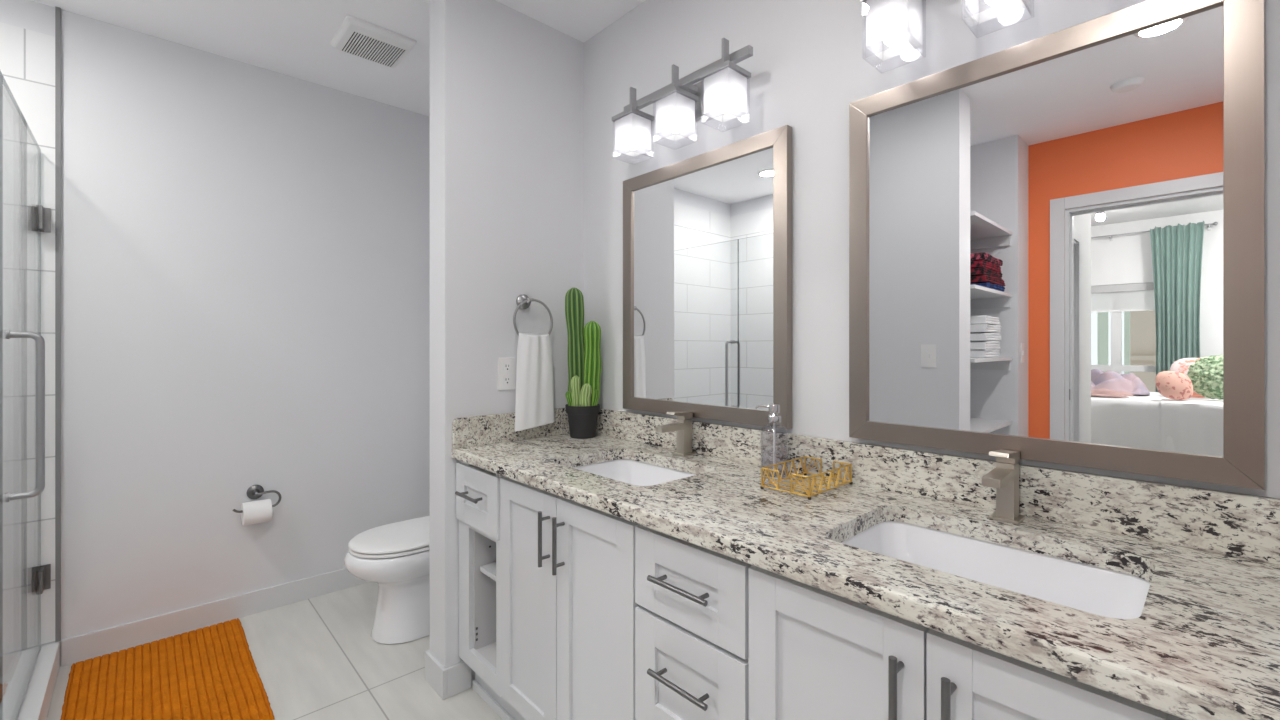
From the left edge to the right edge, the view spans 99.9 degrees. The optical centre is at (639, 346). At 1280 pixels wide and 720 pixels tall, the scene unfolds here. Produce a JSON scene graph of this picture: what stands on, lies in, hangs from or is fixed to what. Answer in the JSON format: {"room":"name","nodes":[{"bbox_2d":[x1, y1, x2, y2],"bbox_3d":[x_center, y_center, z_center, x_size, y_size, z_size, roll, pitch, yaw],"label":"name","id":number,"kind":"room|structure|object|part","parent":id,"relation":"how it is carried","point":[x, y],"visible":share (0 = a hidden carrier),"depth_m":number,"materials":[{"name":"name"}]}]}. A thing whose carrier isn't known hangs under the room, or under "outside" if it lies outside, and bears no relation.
{"room":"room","nodes":[
{"label":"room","id":0,"kind":"room"},
{"bbox_2d":[0,22,55,675],"bbox_3d":[-2.680,0.022,1.788,1.002,2.495,0.010,0,0,-43],"label":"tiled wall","id":1,"kind":"structure","parent":0,"point":[27,57],"depth_m":2.07,"materials":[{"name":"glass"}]},
{"bbox_2d":[0,673,9,696],"bbox_3d":[-2.158,1.255,1.161,0.895,0.030,1.618,0,0,-43],"label":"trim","id":2,"kind":"structure","parent":1,"relation":"attached to","point":[3,678],"depth_m":1.99,"materials":[{"name":"white"}]},
{"bbox_2d":[0,80,50,719],"bbox_3d":[-2.069,0.200,1.804,0.161,1.933,0.796,0,0,-43],"label":"shower door","id":3,"kind":"structure","parent":1,"relation":"attached to","point":[39,217],"depth_m":1.59,"materials":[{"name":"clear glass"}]},
{"bbox_3d":[-1.798,0.199,1.575,0.075,0.497,0.027,0,0,-43],"label":"handle","id":4,"kind":"part","parent":3,"relation":"part of","materials":[{"name":"metal"}]},
{"bbox_2d":[0,0,429,665],"bbox_3d":[-2.107,-0.037,2.408,2.925,2.615,0.120,0,0,-43],"label":"wall","id":5,"kind":"structure","parent":0,"point":[245,248],"depth_m":2.49,"materials":[{"name":"white paint"}]},
{"bbox_2d":[55,6,60,641],"bbox_3d":[-2.307,-0.090,2.133,0.014,2.510,0.012,0,0,-43],"label":"trim","id":6,"kind":"structure","parent":5,"relation":"attached to","point":[57,9],"depth_m":2.13,"materials":[{"name":"grey"}]},
{"bbox_2d":[61,568,369,666],"bbox_3d":[-1.688,1.218,2.705,1.667,0.105,0.014,0,0,-43],"label":"baseboard","id":7,"kind":"structure","parent":5,"relation":"attached to","point":[83,647],"depth_m":2.42,"materials":[{"name":"white paint"}]},
{"bbox_2d":[232,485,281,512],"bbox_3d":[-1.816,0.712,2.548,0.190,0.108,0.069,0,0,-43],"label":"toilet paper holder","id":8,"kind":"object","parent":5,"relation":"attached to","point":[255,491],"visible":0.92,"depth_m":2.56,"materials":[{"name":"metal"}]},
{"bbox_2d":[241,499,271,525],"bbox_3d":[-1.798,0.774,2.524,0.108,0.105,0.106,0,0,-43],"label":"toilet paper roll","id":9,"kind":"object","parent":8,"relation":"on","point":[254,512],"visible":0.98,"depth_m":2.49,"materials":[{"name":"white paper"}]},
{"bbox_2d":[46,582,502,719],"bbox_3d":[-0.981,1.320,0.995,3.195,0.100,3.723,0,0,-43],"label":"floor","id":10,"kind":"structure","parent":0,"point":[315,658],"depth_m":2.12,"materials":[{"name":"tile"}]},
{"bbox_2d":[0,642,59,719],"bbox_3d":[-1.787,1.218,1.499,0.109,0.103,1.628,0,0,-43],"label":"shower curb","id":11,"kind":"object","parent":10,"relation":"on","point":[36,703],"visible":0.96,"depth_m":1.87,"materials":[{"name":"white"}]},
{"bbox_2d":[60,618,274,719],"bbox_3d":[-1.753,1.262,1.987,0.544,0.015,0.918,0,0,-43],"label":"bath mat","id":12,"kind":"object","parent":10,"relation":"on","point":[207,673],"visible":1,"depth_m":2.01,"materials":[{"name":"orange fabric"}]},
{"bbox_2d":[344,516,429,644],"bbox_3d":[-0.946,0.877,2.526,0.792,0.782,0.430,0,0,-43],"label":"toilet","id":13,"kind":"object","parent":10,"relation":"on","point":[395,556],"visible":0.48,"depth_m":2.31,"materials":[{"name":"white ceramic"}]},
{"bbox_3d":[-1.009,0.842,2.467,0.585,0.026,0.374,0,0,-43],"label":"lid","id":14,"kind":"part","parent":13,"relation":"part of","materials":[{"name":"white plastic"}]},
{"bbox_3d":[-1.010,0.866,2.466,0.578,0.016,0.370,0,0,-43],"label":"seat","id":15,"kind":"part","parent":13,"relation":"part of","materials":[{"name":"white plastic"}]},
{"bbox_2d":[455,460,515,719],"bbox_3d":[-0.370,0.839,2.046,0.622,0.862,0.319,0,0,-43],"label":"vanity cabinet","id":16,"kind":"object","parent":10,"relation":"on","point":[477,493],"visible":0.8,"depth_m":1.93,"materials":[{"name":"grey wood"}]},
{"bbox_3d":[-0.586,0.514,1.848,0.037,0.012,0.150,0,0,-43],"label":"handle","id":17,"kind":"part","parent":16,"relation":"part of","materials":[{"name":"metal"}]},
{"bbox_3d":[-0.562,0.526,1.866,0.020,0.204,0.312,0,0,-43],"label":"drawer","id":18,"kind":"part","parent":16,"relation":"part of","materials":[{"name":"paint"}]},
{"bbox_3d":[-0.555,0.774,1.874,0.018,0.732,0.319,0,0,-43],"label":"frame","id":19,"kind":"part","parent":16,"relation":"part of","materials":[{"name":"paint"}]},
{"bbox_2d":[480,562,495,580],"bbox_3d":[-0.321,0.799,2.038,0.509,0.018,0.204,0,0,-43],"label":"shelf","id":20,"kind":"object","parent":16,"relation":"attached to","point":[487,568],"depth_m":1.92,"materials":[{"name":"paint"}]},
{"bbox_3d":[-0.518,1.255,1.895,0.012,0.030,0.299,0,0,-43],"label":"shoe moulding","id":21,"kind":"part","parent":16,"relation":"part of","materials":[{"name":"paint"}]},
{"bbox_2d":[500,477,639,719],"bbox_3d":[-0.038,0.839,1.694,0.614,0.862,0.647,0,0,-43],"label":"vanity cabinet","id":22,"kind":"object","parent":10,"relation":"on","point":[568,605],"visible":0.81,"depth_m":1.49,"materials":[{"name":"grey wood"}]},
{"bbox_3d":[-0.338,0.777,1.636,0.020,0.706,0.320,0,0,-43],"label":"door","id":23,"kind":"part","parent":22,"relation":"part of","materials":[{"name":"paint"}]},
{"bbox_3d":[-0.273,0.541,1.522,0.037,0.154,0.012,0,0,-43],"label":"handle","id":24,"kind":"part","parent":22,"relation":"part of","materials":[{"name":"metal"}]},
{"bbox_3d":[-0.224,0.541,1.470,0.037,0.154,0.012,0,0,-43],"label":"handle","id":25,"kind":"part","parent":22,"relation":"part of","materials":[{"name":"metal"}]},
{"bbox_3d":[-0.118,0.777,1.399,0.020,0.706,0.320,0,0,-43],"label":"door","id":26,"kind":"part","parent":22,"relation":"part of","materials":[{"name":"paint"}]},
{"bbox_2d":[451,408,1279,719],"bbox_3d":[0.297,0.334,1.346,0.602,0.147,2.255,0,0,-43],"label":"countertop","id":27,"kind":"structure","parent":22,"relation":"on","point":[1204,643],"depth_m":1.02,"materials":[{"name":"stone"}]},
{"bbox_2d":[565,288,600,438],"bbox_3d":[-0.235,0.062,2.215,0.144,0.614,0.144,0,0,43],"label":"potted cactus","id":28,"kind":"object","parent":27,"relation":"on","point":[582,395],"visible":1,"depth_m":2.19,"materials":[{"name":"green plant"}]},
{"bbox_3d":[-0.284,0.212,2.197,0.040,0.066,0.035,0,0,-43],"label":"cactus stem","id":29,"kind":"part","parent":28,"relation":"part of","materials":[{"name":"green plant"}]},
{"bbox_3d":[-0.264,0.000,2.224,0.093,0.490,0.078,0,0,-43],"label":"cactus stem","id":30,"kind":"part","parent":28,"relation":"part of","materials":[{"name":"green plant"}]},
{"bbox_3d":[-0.258,0.180,2.178,0.043,0.130,0.041,0,0,-43],"label":"cactus stem","id":31,"kind":"part","parent":28,"relation":"part of","materials":[{"name":"green plant"}]},
{"bbox_3d":[-0.220,0.196,2.175,0.050,0.098,0.046,0,0,-43],"label":"cactus stem","id":32,"kind":"part","parent":28,"relation":"part of","materials":[{"name":"green plant"}]},
{"bbox_3d":[-0.199,0.069,2.216,0.081,0.352,0.084,0,0,-43],"label":"cactus stem","id":33,"kind":"part","parent":28,"relation":"part of","materials":[{"name":"green plant"}]},
{"bbox_3d":[-0.182,0.209,2.200,0.035,0.072,0.032,0,0,-43],"label":"cactus stem","id":34,"kind":"part","parent":28,"relation":"part of","materials":[{"name":"green plant"}]},
{"bbox_2d":[573,459,695,485],"bbox_3d":[-0.025,0.475,1.693,0.382,0.136,0.508,0,0,-43],"label":"sink","id":35,"kind":"object","parent":27,"relation":"in","point":[633,472],"visible":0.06,"depth_m":1.90,"materials":[{"name":"white ceramic"}]},
{"bbox_2d":[655,412,695,456],"bbox_3d":[0.118,0.294,1.821,0.154,0.150,0.054,0,0,-43],"label":"faucet","id":36,"kind":"object","parent":27,"relation":"on","point":[683,426],"visible":1,"depth_m":1.83,"materials":[{"name":"silver metal"}]},
{"bbox_3d":[0.099,0.270,1.804,0.102,0.022,0.033,0,0,-43],"label":"spout","id":37,"kind":"part","parent":36,"relation":"part of","materials":[{"name":"silver metal"}]},
{"bbox_3d":[0.135,0.233,1.837,0.096,0.028,0.035,0,0,-43],"label":"lever","id":38,"kind":"part","parent":36,"relation":"part of","materials":[{"name":"silver metal"}]},
{"bbox_3d":[0.151,0.367,1.852,0.064,0.005,0.054,0,0,-43],"label":"plate","id":39,"kind":"part","parent":36,"relation":"part of","materials":[{"name":"silver metal"}]},
{"bbox_2d":[755,403,787,474],"bbox_3d":[0.388,0.267,1.560,0.078,0.206,0.082,0,0,-22],"label":"soap dispenser","id":40,"kind":"object","parent":27,"relation":"on","point":[774,408],"visible":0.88,"depth_m":1.55,"materials":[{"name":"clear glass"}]},
{"bbox_2d":[760,456,852,499],"bbox_3d":[0.443,0.342,1.426,0.223,0.055,0.144,0,0,-43],"label":"wire tray","id":41,"kind":"object","parent":27,"relation":"on","point":[833,475],"visible":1,"depth_m":1.41,"materials":[{"name":"gold metal"}]},
{"bbox_2d":[841,521,1149,618],"bbox_3d":[0.623,0.475,0.994,0.382,0.136,0.508,0,0,-43],"label":"sink","id":42,"kind":"object","parent":27,"relation":"in","point":[1080,586],"visible":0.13,"depth_m":1.09,"materials":[{"name":"white ceramic"}]},
{"bbox_2d":[982,449,1025,523],"bbox_3d":[0.759,0.294,1.130,0.154,0.150,0.054,0,0,-43],"label":"faucet","id":43,"kind":"object","parent":27,"relation":"on","point":[1004,477],"visible":1,"depth_m":1.14,"materials":[{"name":"silver metal"}]},
{"bbox_3d":[0.740,0.270,1.112,0.102,0.022,0.033,0,0,-43],"label":"spout","id":44,"kind":"part","parent":43,"relation":"part of","materials":[{"name":"silver metal"}]},
{"bbox_3d":[0.776,0.233,1.145,0.096,0.028,0.035,0,0,-43],"label":"lever","id":45,"kind":"part","parent":43,"relation":"part of","materials":[{"name":"silver metal"}]},
{"bbox_3d":[0.792,0.367,1.160,0.064,0.005,0.054,0,0,-43],"label":"plate","id":46,"kind":"part","parent":43,"relation":"part of","materials":[{"name":"silver metal"}]},
{"bbox_2d":[635,525,753,719],"bbox_3d":[0.293,0.839,1.337,0.614,0.862,0.325,0,0,-43],"label":"drawers","id":47,"kind":"object","parent":10,"relation":"on","point":[692,615],"visible":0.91,"depth_m":1.15,"materials":[{"name":"grey wood"}]},
{"bbox_3d":[0.084,0.717,1.138,0.037,0.012,0.164,0,0,-43],"label":"handle","id":48,"kind":"part","parent":47,"relation":"part of","materials":[{"name":"metal"}]},
{"bbox_3d":[0.084,0.510,1.138,0.037,0.012,0.164,0,0,-43],"label":"handle","id":49,"kind":"part","parent":47,"relation":"part of","materials":[{"name":"metal"}]},
{"bbox_3d":[0.103,0.747,1.161,0.020,0.263,0.315,0,0,-43],"label":"drawer","id":50,"kind":"part","parent":47,"relation":"part of","materials":[{"name":"paint"}]},
{"bbox_3d":[0.103,0.514,1.161,0.020,0.180,0.315,0,0,-43],"label":"drawer","id":51,"kind":"part","parent":47,"relation":"part of","materials":[{"name":"paint"}]},
{"bbox_2d":[749,566,1184,719],"bbox_3d":[0.621,0.839,0.983,0.614,0.862,0.638,0,0,-43],"label":"vanity cabinet","id":52,"kind":"object","parent":10,"relation":"on","point":[815,653],"visible":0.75,"depth_m":0.86,"materials":[{"name":"grey wood"}]},
{"bbox_3d":[0.323,0.777,0.924,0.020,0.706,0.316,0,0,-43],"label":"door","id":53,"kind":"part","parent":52,"relation":"part of","materials":[{"name":"paint"}]},
{"bbox_3d":[0.387,0.541,0.812,0.037,0.154,0.012,0,0,-43],"label":"handle","id":54,"kind":"part","parent":52,"relation":"part of","materials":[{"name":"metal"}]},
{"bbox_3d":[0.436,0.541,0.759,0.037,0.154,0.012,0,0,-43],"label":"handle","id":55,"kind":"part","parent":52,"relation":"part of","materials":[{"name":"metal"}]},
{"bbox_3d":[0.540,0.777,0.690,0.020,0.706,0.316,0,0,-43],"label":"door","id":56,"kind":"part","parent":52,"relation":"part of","materials":[{"name":"paint"}]},
{"bbox_2d":[31,0,644,116],"bbox_3d":[-0.981,-1.375,0.995,3.195,0.060,3.723,0,0,-43],"label":"ceiling","id":57,"kind":"structure","parent":0,"point":[293,38],"depth_m":2.24,"materials":[{"name":"white paint"}]},
{"bbox_2d":[331,15,416,67],"bbox_3d":[-1.174,-1.331,2.370,0.278,0.025,0.279,0,0,-43],"label":"exhaust fan","id":58,"kind":"object","parent":57,"relation":"attached to","point":[355,36],"visible":1,"depth_m":2.34,"materials":[{"name":"white plastic"}]},
{"bbox_2d":[430,0,583,680],"bbox_3d":[-0.527,-0.037,2.219,0.625,2.615,0.145,0,0,-43],"label":"wall partition","id":59,"kind":"structure","parent":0,"point":[507,86],"depth_m":2.06,"materials":[{"name":"white paint"}]},
{"bbox_2d":[425,649,471,699],"bbox_3d":[-0.532,1.218,2.214,0.639,0.105,0.173,0,0,-43],"label":"baseboard","id":60,"kind":"structure","parent":59,"relation":"attached to","point":[454,679],"depth_m":1.98,"materials":[{"name":"white paint"}]},
{"bbox_2d":[498,357,515,389],"bbox_3d":[-0.523,0.104,2.117,0.076,0.127,0.008,0,0,-43],"label":"power outlet","id":61,"kind":"object","parent":59,"relation":"attached to","point":[506,366],"visible":1,"depth_m":2.11,"materials":[{"name":"white plastic"}]},
{"bbox_2d":[504,376,510,384],"bbox_3d":[-0.522,0.131,2.115,0.032,0.034,0.003,0,0,-43],"label":"socket","id":62,"kind":"object","parent":61,"relation":"attached to","point":[507,379],"depth_m":2.11,"materials":[{"name":"white plastic"}]},
{"bbox_2d":[504,362,510,370],"bbox_3d":[-0.522,0.078,2.115,0.032,0.034,0.003,0,0,-43],"label":"socket","id":63,"kind":"object","parent":61,"relation":"attached to","point":[507,365],"depth_m":2.11,"materials":[{"name":"white plastic"}]},
{"bbox_2d":[513,294,552,335],"bbox_3d":[-0.438,-0.111,2.164,0.182,0.201,0.056,0,0,-43],"label":"towel ring","id":64,"kind":"object","parent":59,"relation":"attached to","point":[523,301],"visible":0.96,"depth_m":2.15,"materials":[{"name":"metal"}]},
{"bbox_2d":[515,333,554,431],"bbox_3d":[-0.416,0.136,2.144,0.183,0.383,0.037,0,0,-43],"label":"hand towel","id":65,"kind":"object","parent":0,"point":[534,407],"visible":1,"depth_m":2.12,"materials":[{"name":"white fabric"}]},
{"bbox_2d":[565,404,599,438],"bbox_3d":[-0.235,0.303,2.215,0.144,0.132,0.144,0,0,-43],"label":"pot","id":66,"kind":"object","parent":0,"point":[582,418],"depth_m":2.16,"materials":[{"name":"grey"}]},
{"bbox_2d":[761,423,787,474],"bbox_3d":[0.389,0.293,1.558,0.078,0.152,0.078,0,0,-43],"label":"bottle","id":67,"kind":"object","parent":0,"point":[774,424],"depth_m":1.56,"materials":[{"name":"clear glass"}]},
{"bbox_2d":[584,0,1279,498],"bbox_3d":[0.187,-0.037,1.996,0.120,2.615,3.603,0,0,-43],"label":"wall","id":68,"kind":"structure","parent":0,"point":[811,59],"depth_m":1.57,"materials":[{"name":"white paint"}]},
{"bbox_2d":[612,38,752,156],"bbox_3d":[0.142,-0.815,1.826,0.176,0.254,0.570,0,0,-43],"label":"vanity light","id":69,"kind":"object","parent":68,"relation":"attached to","point":[721,95],"visible":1,"depth_m":1.77,"materials":[{"name":"glass"}]},
{"bbox_3d":[-0.025,-0.890,1.958,0.026,0.104,0.009,0,0,-43],"label":"stem","id":70,"kind":"part","parent":69,"relation":"part of","materials":[{"name":"metal"}]},
{"bbox_3d":[-0.025,-0.751,1.958,0.049,0.062,0.049,0,0,-43],"label":"bulb","id":71,"kind":"part","parent":69,"relation":"part of","materials":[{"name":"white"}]},
{"bbox_3d":[0.118,-0.890,1.804,0.026,0.104,0.009,0,0,-43],"label":"stem","id":72,"kind":"part","parent":69,"relation":"part of","materials":[{"name":"metal"}]},
{"bbox_3d":[0.118,-0.751,1.804,0.049,0.062,0.049,0,0,-43],"label":"bulb","id":73,"kind":"part","parent":69,"relation":"part of","materials":[{"name":"white glass"}]},
{"bbox_3d":[0.169,-0.890,1.851,0.062,0.020,0.028,0,0,-43],"label":"arm","id":74,"kind":"part","parent":69,"relation":"part of","materials":[{"name":"metal"}]},
{"bbox_3d":[0.199,-0.854,1.879,0.021,0.123,0.116,0,0,-43],"label":"plate","id":75,"kind":"part","parent":69,"relation":"part of","materials":[{"name":"metal"}]},
{"bbox_3d":[0.262,-0.890,1.649,0.026,0.104,0.009,0,0,-43],"label":"stem","id":76,"kind":"part","parent":69,"relation":"part of","materials":[{"name":"metal"}]},
{"bbox_3d":[0.262,-0.751,1.649,0.049,0.062,0.049,0,0,-43],"label":"bulb","id":77,"kind":"part","parent":69,"relation":"part of","materials":[{"name":"white glass"}]},
{"bbox_2d":[623,125,791,428],"bbox_3d":[0.194,-0.207,1.876,0.030,0.903,0.742,0,0,-43],"label":"mirror","id":78,"kind":"object","parent":68,"relation":"attached to","point":[707,237],"visible":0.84,"depth_m":1.80,"materials":[{"name":"silver metal"}]},
{"bbox_2d":[596,408,1279,564],"bbox_3d":[0.511,0.315,1.544,0.020,0.110,2.255,0,0,-43],"label":"backsplash","id":79,"kind":"structure","parent":68,"relation":"attached to","point":[1247,526],"depth_m":1.16,"materials":[{"name":"stone"}]},
{"bbox_2d":[861,0,1033,60],"bbox_3d":[0.772,-0.815,1.147,0.176,0.254,0.570,0,0,-43],"label":"vanity light","id":80,"kind":"object","parent":68,"relation":"attached to","point":[893,27],"visible":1,"depth_m":1.25,"materials":[{"name":"glass"}]},
{"bbox_3d":[0.604,-0.751,1.279,0.049,0.062,0.049,0,0,-43],"label":"bulb","id":81,"kind":"part","parent":80,"relation":"part of","materials":[{"name":"white glass"}]},
{"bbox_3d":[0.748,-0.751,1.125,0.049,0.062,0.049,0,0,-43],"label":"bulb","id":82,"kind":"part","parent":80,"relation":"part of","materials":[{"name":"white glass"}]},
{"bbox_3d":[0.748,-0.756,1.125,0.105,0.136,0.105,0,0,-43],"label":"lamp shade","id":83,"kind":"part","parent":80,"relation":"part of","materials":[{"name":"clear glass"}]},
{"bbox_2d":[849,0,1264,489],"bbox_3d":[0.825,-0.207,1.195,0.030,0.903,0.734,0,0,-43],"label":"mirror","id":84,"kind":"object","parent":68,"relation":"attached to","point":[1057,239],"visible":1,"depth_m":1.10,"materials":[{"name":"silver metal"}]}
]}

